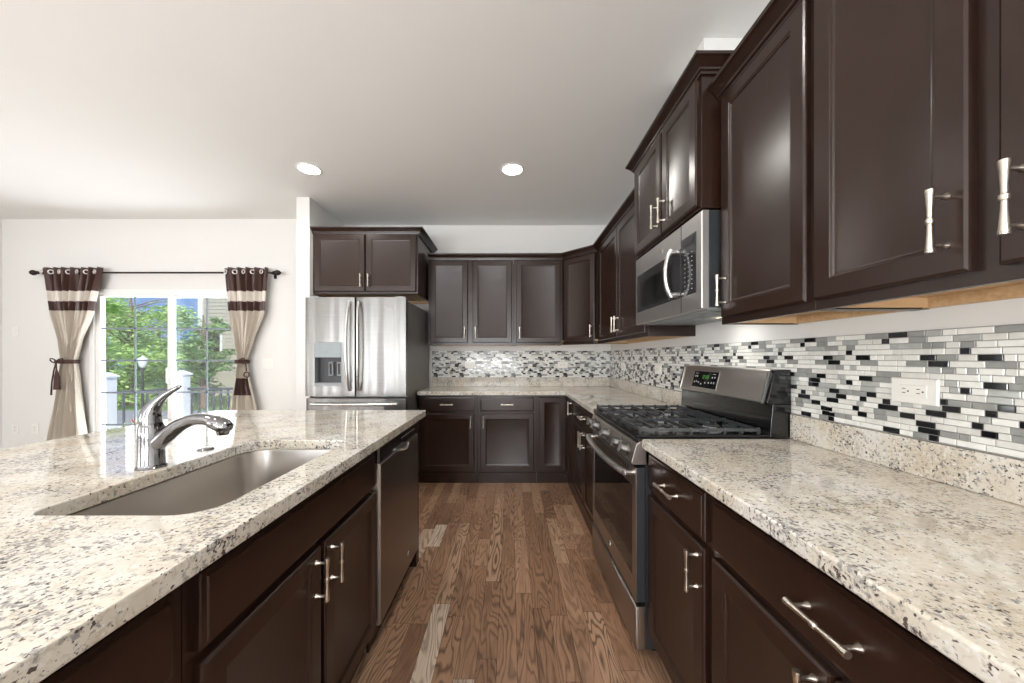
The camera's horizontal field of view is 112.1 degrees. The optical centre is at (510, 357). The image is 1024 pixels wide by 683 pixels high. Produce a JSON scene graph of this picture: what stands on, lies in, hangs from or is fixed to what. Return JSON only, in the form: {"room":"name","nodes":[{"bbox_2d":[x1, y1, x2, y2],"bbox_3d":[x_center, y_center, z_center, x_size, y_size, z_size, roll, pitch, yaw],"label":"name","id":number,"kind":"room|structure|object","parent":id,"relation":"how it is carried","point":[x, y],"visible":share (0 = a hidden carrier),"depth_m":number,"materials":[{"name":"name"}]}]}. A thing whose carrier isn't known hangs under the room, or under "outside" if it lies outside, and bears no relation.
{"room":"kitchen","nodes":[
{"label":"kitchen","id":0,"kind":"room"},
{"bbox_2d":[0,218,1,448],"bbox_3d":[-5.760,-0.152,0.235,0.120,2.804,7.670,0,0,0],"label":"wall","id":1,"kind":"structure","parent":0,"point":[0,218],"depth_m":3.86,"materials":[{"name":"paint"}]},
{"bbox_2d":[2,219,296,448],"bbox_3d":[-3.888,-0.152,3.920,3.624,2.804,0.100,0,0,0],"label":"wall","id":2,"kind":"structure","parent":0,"point":[113,245],"depth_m":3.87,"materials":[{"name":"paint"}]},
{"bbox_2d":[12,326,18,336],"bbox_3d":[-5.550,-0.290,3.865,0.070,0.115,0.010,0,0,0],"label":"light switch","id":3,"kind":"object","parent":2,"relation":"attached to","point":[15,329],"visible":1,"depth_m":3.86,"materials":[{"name":"white plastic"}]},
{"bbox_2d":[12,424,18,433],"bbox_3d":[-5.550,0.800,3.866,0.074,0.117,0.009,0,0,0],"label":"wall outlet","id":4,"kind":"object","parent":2,"relation":"attached to","point":[15,427],"visible":1,"depth_m":3.86,"materials":[{"name":"white plastic"}]},
{"bbox_2d":[32,424,38,433],"bbox_3d":[-5.330,0.800,3.866,0.074,0.117,0.009,0,0,0],"label":"wall outlet","id":5,"kind":"object","parent":2,"relation":"attached to","point":[35,427],"visible":1,"depth_m":3.86,"materials":[{"name":"white plastic"}]},
{"bbox_2d":[29,270,280,278],"bbox_3d":[-3.900,-0.927,3.814,2.760,0.090,0.109,0,0,0],"label":"curtain rod","id":6,"kind":"object","parent":2,"relation":"attached to","point":[275,273],"visible":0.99,"depth_m":3.78,"materials":[{"name":"brown metal"}]},
{"bbox_2d":[39,267,103,440],"bbox_3d":[-4.809,0.126,3.769,0.699,2.224,0.191,0,0,0],"label":"curtain","id":7,"kind":"object","parent":6,"relation":"hanging from","point":[72,297],"visible":0.86,"depth_m":3.77,"materials":[{"name":"fabric"}]},
{"bbox_2d":[223,267,268,409],"bbox_3d":[-2.930,0.127,3.780,0.546,2.223,0.156,0,0,5],"label":"curtain","id":8,"kind":"object","parent":6,"relation":"hanging from","point":[246,292],"visible":0.73,"depth_m":3.78,"materials":[{"name":"fabric"}]},
{"bbox_2d":[89,289,233,432],"bbox_3d":[-3.845,0.244,3.900,1.721,2.012,0.141,0,0,0],"label":"window frame","id":9,"kind":"structure","parent":2,"relation":"in","point":[97,327],"depth_m":3.87,"materials":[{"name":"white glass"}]},
{"bbox_2d":[101,297,167,425],"bbox_3d":[-4.228,0.216,3.888,0.756,1.797,0.007,0,0,0],"label":"grille","id":10,"kind":"object","parent":9,"relation":"attached to","point":[103,328],"depth_m":3.88,"materials":[{"name":"white"}]},
{"bbox_2d":[176,298,233,411],"bbox_3d":[-3.463,0.216,3.936,0.756,1.797,0.007,0,0,0],"label":"grille","id":11,"kind":"object","parent":9,"relation":"attached to","point":[206,328],"depth_m":3.93,"materials":[{"name":"white"}]},
{"bbox_2d":[262,359,272,368],"bbox_3d":[-2.720,0.070,3.865,0.120,0.115,0.010,0,0,0],"label":"light switch","id":12,"kind":"object","parent":2,"relation":"attached to","point":[266,363],"visible":1,"depth_m":3.86,"materials":[{"name":"white plastic"}]},
{"bbox_2d":[297,197,344,409],"bbox_3d":[-2.013,-0.152,3.704,0.126,2.804,0.713,0,0,0],"label":"wall partition","id":13,"kind":"structure","parent":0,"point":[309,213],"depth_m":3.35,"materials":[{"name":"paint"}]},
{"bbox_2d":[0,0,769,224],"bbox_3d":[-2.262,-1.614,0.230,7.076,0.120,7.860,0,0,0],"label":"ceiling","id":14,"kind":"structure","parent":0,"point":[410,112],"depth_m":2.13,"materials":[{"name":"paint"}]},
{"bbox_2d":[295,162,322,175],"bbox_3d":[-1.660,-1.550,2.844,0.196,0.007,0.196,0,0,0],"label":"recessed light","id":15,"kind":"object","parent":14,"relation":"in","point":[307,168],"visible":1,"depth_m":2.83,"materials":[{"name":"white"}]},
{"bbox_2d":[501,163,523,175],"bbox_3d":[0.016,-1.550,2.850,0.196,0.007,0.196,0,0,0],"label":"recessed light","id":16,"kind":"object","parent":14,"relation":"in","point":[510,169],"visible":1,"depth_m":2.84,"materials":[{"name":"white"}]},
{"bbox_2d":[345,225,609,386],"bbox_3d":[-0.450,-0.152,4.120,3.252,2.804,0.120,0,0,0],"label":"wall","id":17,"kind":"structure","parent":0,"point":[447,238],"depth_m":4.06,"materials":[{"name":"paint"}]},
{"bbox_2d":[313,234,431,303],"bbox_3d":[-1.429,-0.924,3.700,1.035,0.596,0.717,0,0,0],"label":"upper cabinet","id":18,"kind":"object","parent":17,"relation":"attached to","point":[344,265],"visible":0.98,"depth_m":3.39,"materials":[{"name":"brown wood"}]},
{"bbox_2d":[310,226,437,252],"bbox_3d":[-1.399,-1.241,3.696,1.093,0.058,0.708,0,0,0],"label":"crown molding","id":19,"kind":"structure","parent":18,"relation":"on","point":[419,230],"depth_m":3.37,"materials":[{"name":"brown wood"}]},
{"bbox_2d":[428,260,513,345],"bbox_3d":[-0.429,-0.603,3.877,0.927,0.935,0.363,0,0,0],"label":"upper cabinet","id":20,"kind":"object","parent":17,"relation":"attached to","point":[471,302],"visible":1,"depth_m":3.74,"materials":[{"name":"brown wood"}]},
{"bbox_2d":[427,188,633,259],"bbox_3d":[0.306,-1.089,3.325,2.386,0.062,1.028,0,0,41],"label":"crown molding","id":21,"kind":"structure","parent":20,"relation":"on","point":[625,208],"depth_m":3.70,"materials":[{"name":"brown wood"}]},
{"bbox_2d":[432,351,609,376],"bbox_3d":[0.122,0.078,4.056,2.089,0.310,0.006,0,0,0],"label":"tile backsplash","id":22,"kind":"structure","parent":17,"relation":"attached to","point":[444,363],"depth_m":4.05,"materials":[{"name":"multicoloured tile"}]},
{"bbox_2d":[465,362,474,367],"bbox_3d":[-0.476,0.090,4.048,0.117,0.074,0.009,0,0,0],"label":"wall outlet","id":23,"kind":"object","parent":22,"relation":"attached to","point":[467,364],"visible":1,"depth_m":4.05,"materials":[{"name":"white plastic"}]},
{"bbox_2d":[558,362,567,367],"bbox_3d":[0.613,0.088,4.048,0.117,0.074,0.009,0,0,0],"label":"wall outlet","id":24,"kind":"object","parent":22,"relation":"attached to","point":[560,364],"visible":1,"depth_m":4.05,"materials":[{"name":"white plastic"}]},
{"bbox_2d":[514,260,561,345],"bbox_3d":[0.300,-0.603,3.877,0.530,0.935,0.363,0,0,0],"label":"upper cabinet","id":25,"kind":"object","parent":17,"relation":"attached to","point":[537,283],"visible":1,"depth_m":3.74,"materials":[{"name":"brown wood"}]},
{"bbox_2d":[562,252,597,344],"bbox_3d":[0.870,-0.603,3.753,0.608,0.935,0.609,0,0,0],"label":"upper cabinet","id":26,"kind":"object","parent":17,"relation":"attached to","point":[580,273],"visible":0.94,"depth_m":3.58,"materials":[{"name":"brown wood"}]},
{"bbox_2d":[351,472,672,682],"bbox_3d":[-2.223,1.310,0.230,7.154,0.120,7.860,0,0,0],"label":"floor","id":27,"kind":"structure","parent":0,"point":[508,583],"depth_m":1.75,"materials":[{"name":"brown wood"}]},
{"bbox_2d":[39,585,180,682],"bbox_3d":[-0.850,0.812,0.254,0.657,0.875,0.708,0,0,0],"label":"base cabinet","id":28,"kind":"object","parent":27,"relation":"on","point":[146,648],"visible":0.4,"depth_m":0.52,"materials":[{"name":"brown wood"}]},
{"bbox_2d":[181,452,375,682],"bbox_3d":[-0.850,0.812,1.031,0.657,0.875,0.842,0,0,0],"label":"base cabinet","id":29,"kind":"object","parent":27,"relation":"on","point":[294,601],"visible":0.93,"depth_m":0.90,"materials":[{"name":"brown wood"}]},
{"bbox_2d":[305,296,428,409],"bbox_3d":[-1.380,0.350,3.482,0.890,1.800,0.977,0,0,0],"label":"refrigerator","id":30,"kind":"object","parent":27,"relation":"on","point":[362,353],"visible":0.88,"depth_m":3.06,"materials":[{"name":"metal"}]},
{"bbox_2d":[366,422,417,652],"bbox_3d":[-0.848,0.815,1.755,0.644,0.870,0.590,0,0,0],"label":"dishwasher","id":31,"kind":"object","parent":27,"relation":"on","point":[396,461],"visible":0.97,"depth_m":1.63,"materials":[{"name":"grey metal"}]},
{"bbox_2d":[410,421,418,566],"bbox_3d":[-0.871,0.812,2.091,0.618,0.875,0.066,0,0,0],"label":"island end panel","id":32,"kind":"object","parent":27,"relation":"on","point":[415,560],"visible":0.12,"depth_m":2.11,"materials":[{"name":"brown wood"}]},
{"bbox_2d":[419,395,476,482],"bbox_3d":[-0.624,0.812,3.725,0.583,0.875,0.667,0,0,0],"label":"base cabinet","id":33,"kind":"object","parent":27,"relation":"on","point":[448,429],"visible":0.96,"depth_m":3.44,"materials":[{"name":"brown wood"}]},
{"bbox_2d":[477,395,536,482],"bbox_3d":[-0.035,0.812,3.725,0.592,0.875,0.667,0,0,0],"label":"base cabinet","id":34,"kind":"object","parent":27,"relation":"on","point":[506,424],"visible":0.96,"depth_m":3.44,"materials":[{"name":"brown wood"}]},
{"bbox_2d":[537,395,574,493],"bbox_3d":[0.718,0.812,3.591,0.912,0.875,0.933,0,0,0],"label":"base cabinet","id":35,"kind":"object","parent":27,"relation":"on","point":[555,418],"visible":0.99,"depth_m":3.44,"materials":[{"name":"brown wood"}]},
{"bbox_2d":[417,377,681,413],"bbox_3d":[0.127,0.304,3.124,2.097,0.140,1.869,0,0,0],"label":"countertop","id":36,"kind":"structure","parent":35,"relation":"on","point":[588,392],"depth_m":3.62,"materials":[{"name":"stone"}]},
{"bbox_2d":[573,401,593,535],"bbox_3d":[0.848,0.812,2.658,0.653,0.875,0.933,0,0,0],"label":"base cabinet","id":37,"kind":"object","parent":27,"relation":"on","point":[582,450],"visible":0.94,"depth_m":2.66,"materials":[{"name":"brown wood"}]},
{"bbox_2d":[648,454,713,682],"bbox_3d":[0.848,0.812,1.204,0.653,0.875,0.439,0,0,0],"label":"base cabinet","id":38,"kind":"object","parent":27,"relation":"on","point":[680,512],"visible":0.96,"depth_m":1.16,"materials":[{"name":"brown wood"}]},
{"bbox_2d":[586,365,790,650],"bbox_3d":[0.803,0.650,1.808,0.722,1.200,0.755,0,0,0],"label":"gas range","id":39,"kind":"object","parent":27,"relation":"on","point":[717,402],"visible":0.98,"depth_m":1.59,"materials":[{"name":"grey metal"}]},
{"bbox_2d":[593,405,768,440],"bbox_3d":[0.800,0.322,1.808,0.552,0.054,0.755,0,0,0],"label":"cooktop","id":40,"kind":"object","parent":39,"relation":"in","point":[634,423],"depth_m":1.64,"materials":[{"name":"black metal"}]},
{"bbox_2d":[712,497,983,682],"bbox_3d":[0.848,0.812,0.602,0.653,0.875,0.764,0,0,0],"label":"base cabinet","id":41,"kind":"object","parent":27,"relation":"on","point":[777,617],"visible":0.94,"depth_m":0.69,"materials":[{"name":"brown wood"}]},
{"bbox_2d":[642,414,1023,682],"bbox_3d":[0.858,0.304,0.762,0.634,0.140,1.325,0,0,0],"label":"countertop","id":42,"kind":"structure","parent":41,"relation":"on","point":[929,534],"depth_m":0.74,"materials":[{"name":"stone"}]},
{"bbox_2d":[697,38,742,49],"bbox_3d":[1.059,-1.375,1.815,0.234,0.359,0.270,0,0,0],"label":"wall","id":43,"kind":"structure","parent":0,"point":[707,43],"depth_m":1.68,"materials":[{"name":"paint"}]},
{"bbox_2d":[610,298,1023,459],"bbox_3d":[1.236,-0.152,0.290,0.120,2.804,7.780,0,0,0],"label":"wall","id":44,"kind":"structure","parent":0,"point":[1009,311],"depth_m":1.15,"materials":[{"name":"paint"}]},
{"bbox_2d":[598,207,695,343],"bbox_3d":[0.994,-0.603,2.818,0.360,0.935,1.261,0,0,0],"label":"upper cabinet","id":45,"kind":"object","parent":44,"relation":"attached to","point":[617,260],"visible":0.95,"depth_m":2.70,"materials":[{"name":"brown wood"}]},
{"bbox_2d":[634,75,720,259],"bbox_3d":[0.954,-0.897,1.808,0.441,0.555,0.757,0,0,0],"label":"upper cabinet","id":46,"kind":"object","parent":44,"relation":"attached to","point":[678,178],"visible":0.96,"depth_m":1.57,"materials":[{"name":"brown wood"}]},
{"bbox_2d":[636,210,721,324],"bbox_3d":[0.949,-0.405,1.808,0.447,0.414,0.753,0,0,0],"label":"microwave","id":47,"kind":"object","parent":46,"relation":"attached to","point":[676,284],"visible":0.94,"depth_m":1.61,"materials":[{"name":"grey metal"}]},
{"bbox_2d":[625,50,733,172],"bbox_3d":[0.949,-1.199,1.808,0.413,0.060,0.856,0,0,0],"label":"crown molding","id":48,"kind":"structure","parent":46,"relation":"on","point":[703,62],"depth_m":1.54,"materials":[{"name":"brown wood"}]},
{"bbox_2d":[715,0,918,324],"bbox_3d":[0.994,-0.603,1.206,0.360,0.935,0.439,0,0,0],"label":"upper cabinet","id":49,"kind":"object","parent":44,"relation":"attached to","point":[767,277],"visible":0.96,"depth_m":1.15,"materials":[{"name":"brown wood"}]},
{"bbox_2d":[708,0,801,101],"bbox_3d":[0.854,-1.089,0.838,0.078,0.062,1.176,0,0,0],"label":"crown molding","id":50,"kind":"structure","parent":49,"relation":"on","point":[773,16],"depth_m":1.20,"materials":[{"name":"brown wood"}]},
{"bbox_2d":[610,324,1023,458],"bbox_3d":[1.172,0.078,2.080,0.006,0.310,3.960,0,0,0],"label":"tile backsplash","id":51,"kind":"structure","parent":44,"relation":"attached to","point":[846,379],"depth_m":1.05,"materials":[{"name":"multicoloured tile"}]},
{"bbox_2d":[655,365,661,374],"bbox_3d":[1.164,0.095,2.720,0.009,0.074,0.117,0,0,0],"label":"wall outlet","id":52,"kind":"object","parent":51,"relation":"attached to","point":[658,368],"visible":1,"depth_m":2.71,"materials":[{"name":"white plastic"}]},
{"bbox_2d":[891,377,939,406],"bbox_3d":[1.164,0.097,0.997,0.009,0.074,0.117,0,0,0],"label":"wall outlet","id":53,"kind":"object","parent":51,"relation":"attached to","point":[919,391],"visible":1,"depth_m":0.99,"materials":[{"name":"white plastic"}]},
{"bbox_2d":[899,384,926,397],"bbox_3d":[1.161,0.097,0.997,0.002,0.034,0.068,0,0,0],"label":"receptacle","id":54,"kind":"object","parent":53,"relation":"attached to","point":[905,390],"depth_m":1.00,"materials":[{"name":"white plastic"}]},
{"bbox_2d":[814,0,1023,309],"bbox_3d":[0.994,-0.603,0.618,0.360,0.935,0.736,0,0,0],"label":"upper cabinet","id":55,"kind":"object","parent":44,"relation":"attached to","point":[919,104],"visible":1,"depth_m":0.75,"materials":[{"name":"brown wood"}]},
{"bbox_3d":[-1.351,0.812,1.008,0.338,0.875,2.216,0,0,0],"label":"panel","id":56,"kind":"object","parent":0,"visible":0},
{"bbox_2d":[0,410,425,682],"bbox_3d":[-1.208,0.355,1.028,1.334,0.038,2.355,0,0,0],"label":"countertop","id":57,"kind":"structure","parent":56,"relation":"on","point":[67,583],"depth_m":0.72,"materials":[{"name":"stone"}]},
{"bbox_2d":[134,385,233,470],"bbox_3d":[-0.993,0.210,1.055,0.282,0.251,0.072,0,0,0],"label":"faucet","id":58,"kind":"object","parent":57,"relation":"on","point":[153,437],"visible":1,"depth_m":1.04,"materials":[{"name":"silver metal"}]},
{"bbox_2d":[67,449,331,515],"bbox_3d":[-0.850,0.480,1.070,0.450,0.210,0.724,0,0,0],"label":"sink","id":59,"kind":"object","parent":57,"relation":"in","point":[219,483],"visible":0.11,"depth_m":1.20,"materials":[{"name":"metal"}]},
{"bbox_2d":[196,446,214,451],"bbox_3d":[-1.111,0.332,1.257,0.050,0.009,0.050,0,0,0],"label":"cover","id":60,"kind":"object","parent":57,"relation":"on","point":[210,447],"visible":1,"depth_m":1.25,"materials":[{"name":"silver metal"}]},
{"label":"outside","id":61,"kind":"structure","parent":0,"visible":0},
{"bbox_2d":[114,370,231,409],"bbox_3d":[-18.500,1.765,35.605,53.000,0.110,48.790,0,0,0],"label":"lawn","id":62,"kind":"structure","parent":61,"point":[195,395],"depth_m":13.40,"materials":[{"name":"green plant"}]},
{"bbox_2d":[106,297,165,383],"bbox_3d":[-22.855,-1.089,19.520,5.257,5.645,5.977,0,0,0],"label":"leafy tree","id":63,"kind":"object","parent":62,"relation":"on","point":[116,298],"visible":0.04,"depth_m":20.08,"materials":[{"name":"green plant"}]},
{"bbox_2d":[108,309,190,378],"bbox_3d":[-27.279,-1.073,26.514,4.909,5.613,6.194,0,0,0],"label":"leafy tree","id":64,"kind":"object","parent":62,"relation":"on","point":[160,334],"visible":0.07,"depth_m":26.34,"materials":[{"name":"green plant"}]},
{"bbox_2d":[106,297,201,404],"bbox_3d":[-13.836,-0.358,12.408,4.180,4.184,4.514,0,0,41],"label":"leafy tree","id":65,"kind":"object","parent":62,"relation":"on","point":[115,312],"visible":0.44,"depth_m":12.28,"materials":[{"name":"green plant"}]},
{"bbox_2d":[163,315,235,408],"bbox_3d":[-10.293,0.150,11.607,1.913,3.171,1.909,0,0,0],"label":"leafy tree","id":66,"kind":"object","parent":62,"relation":"on","point":[191,350],"visible":0.88,"depth_m":11.44,"materials":[{"name":"green plant"}]},
{"bbox_2d":[198,298,236,395],"bbox_3d":[-9.550,-2.300,18.900,9.300,8.000,8.000,0,0,0],"label":"house","id":67,"kind":"structure","parent":62,"relation":"on","point":[217,307],"depth_m":15.39,"materials":[{"name":"beige"}]},
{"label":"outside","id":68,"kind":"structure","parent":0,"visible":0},
{"bbox_3d":[-7.550,1.750,6.338,10.900,0.100,4.725,0,0,0],"label":"patio","id":69,"kind":"object","parent":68,"visible":0},
{"bbox_2d":[106,372,119,429],"bbox_3d":[-8.400,1.005,7.180,0.260,1.390,0.260,0,0,0],"label":"post","id":70,"kind":"object","parent":69,"relation":"on","point":[111,378],"visible":0.45,"depth_m":7.18,"materials":[{"name":"white plastic"}]},
{"bbox_2d":[117,388,167,426],"bbox_3d":[-8.090,1.173,7.680,0.050,0.915,0.890,0,0,27],"label":"railing","id":71,"kind":"object","parent":70,"relation":"attached to","point":[165,389],"visible":0.26,"depth_m":7.52,"materials":[{"name":"grey metal"}]},
{"bbox_2d":[176,371,192,416],"bbox_3d":[-7.780,1.005,8.180,0.260,1.390,0.260,0,0,0],"label":"post","id":72,"kind":"object","parent":69,"relation":"on","point":[182,377],"visible":0.7,"depth_m":8.10,"materials":[{"name":"white plastic"}]},
{"bbox_2d":[187,388,232,413],"bbox_3d":[-6.270,1.173,8.180,2.740,0.915,0.050,0,0,0],"label":"railing","id":73,"kind":"object","parent":72,"relation":"attached to","point":[191,389],"visible":0.22,"depth_m":8.16,"materials":[{"name":"grey metal"}]},
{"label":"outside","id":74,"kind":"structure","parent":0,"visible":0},
{"bbox_2d":[117,410,211,423],"bbox_3d":[-12.500,1.770,9.955,27.000,0.100,2.490,0,0,0],"label":"road","id":75,"kind":"structure","parent":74,"point":[129,414],"depth_m":10.41,"materials":[{"name":"grey asphalt"}]},
{"bbox_2d":[137,355,148,408],"bbox_3d":[-9.650,0.833,9.050,0.220,1.775,0.214,0,0,0],"label":"street lantern","id":76,"kind":"object","parent":75,"relation":"on","point":[142,364],"visible":0.76,"depth_m":9.03,"materials":[{"name":"grey metal"}]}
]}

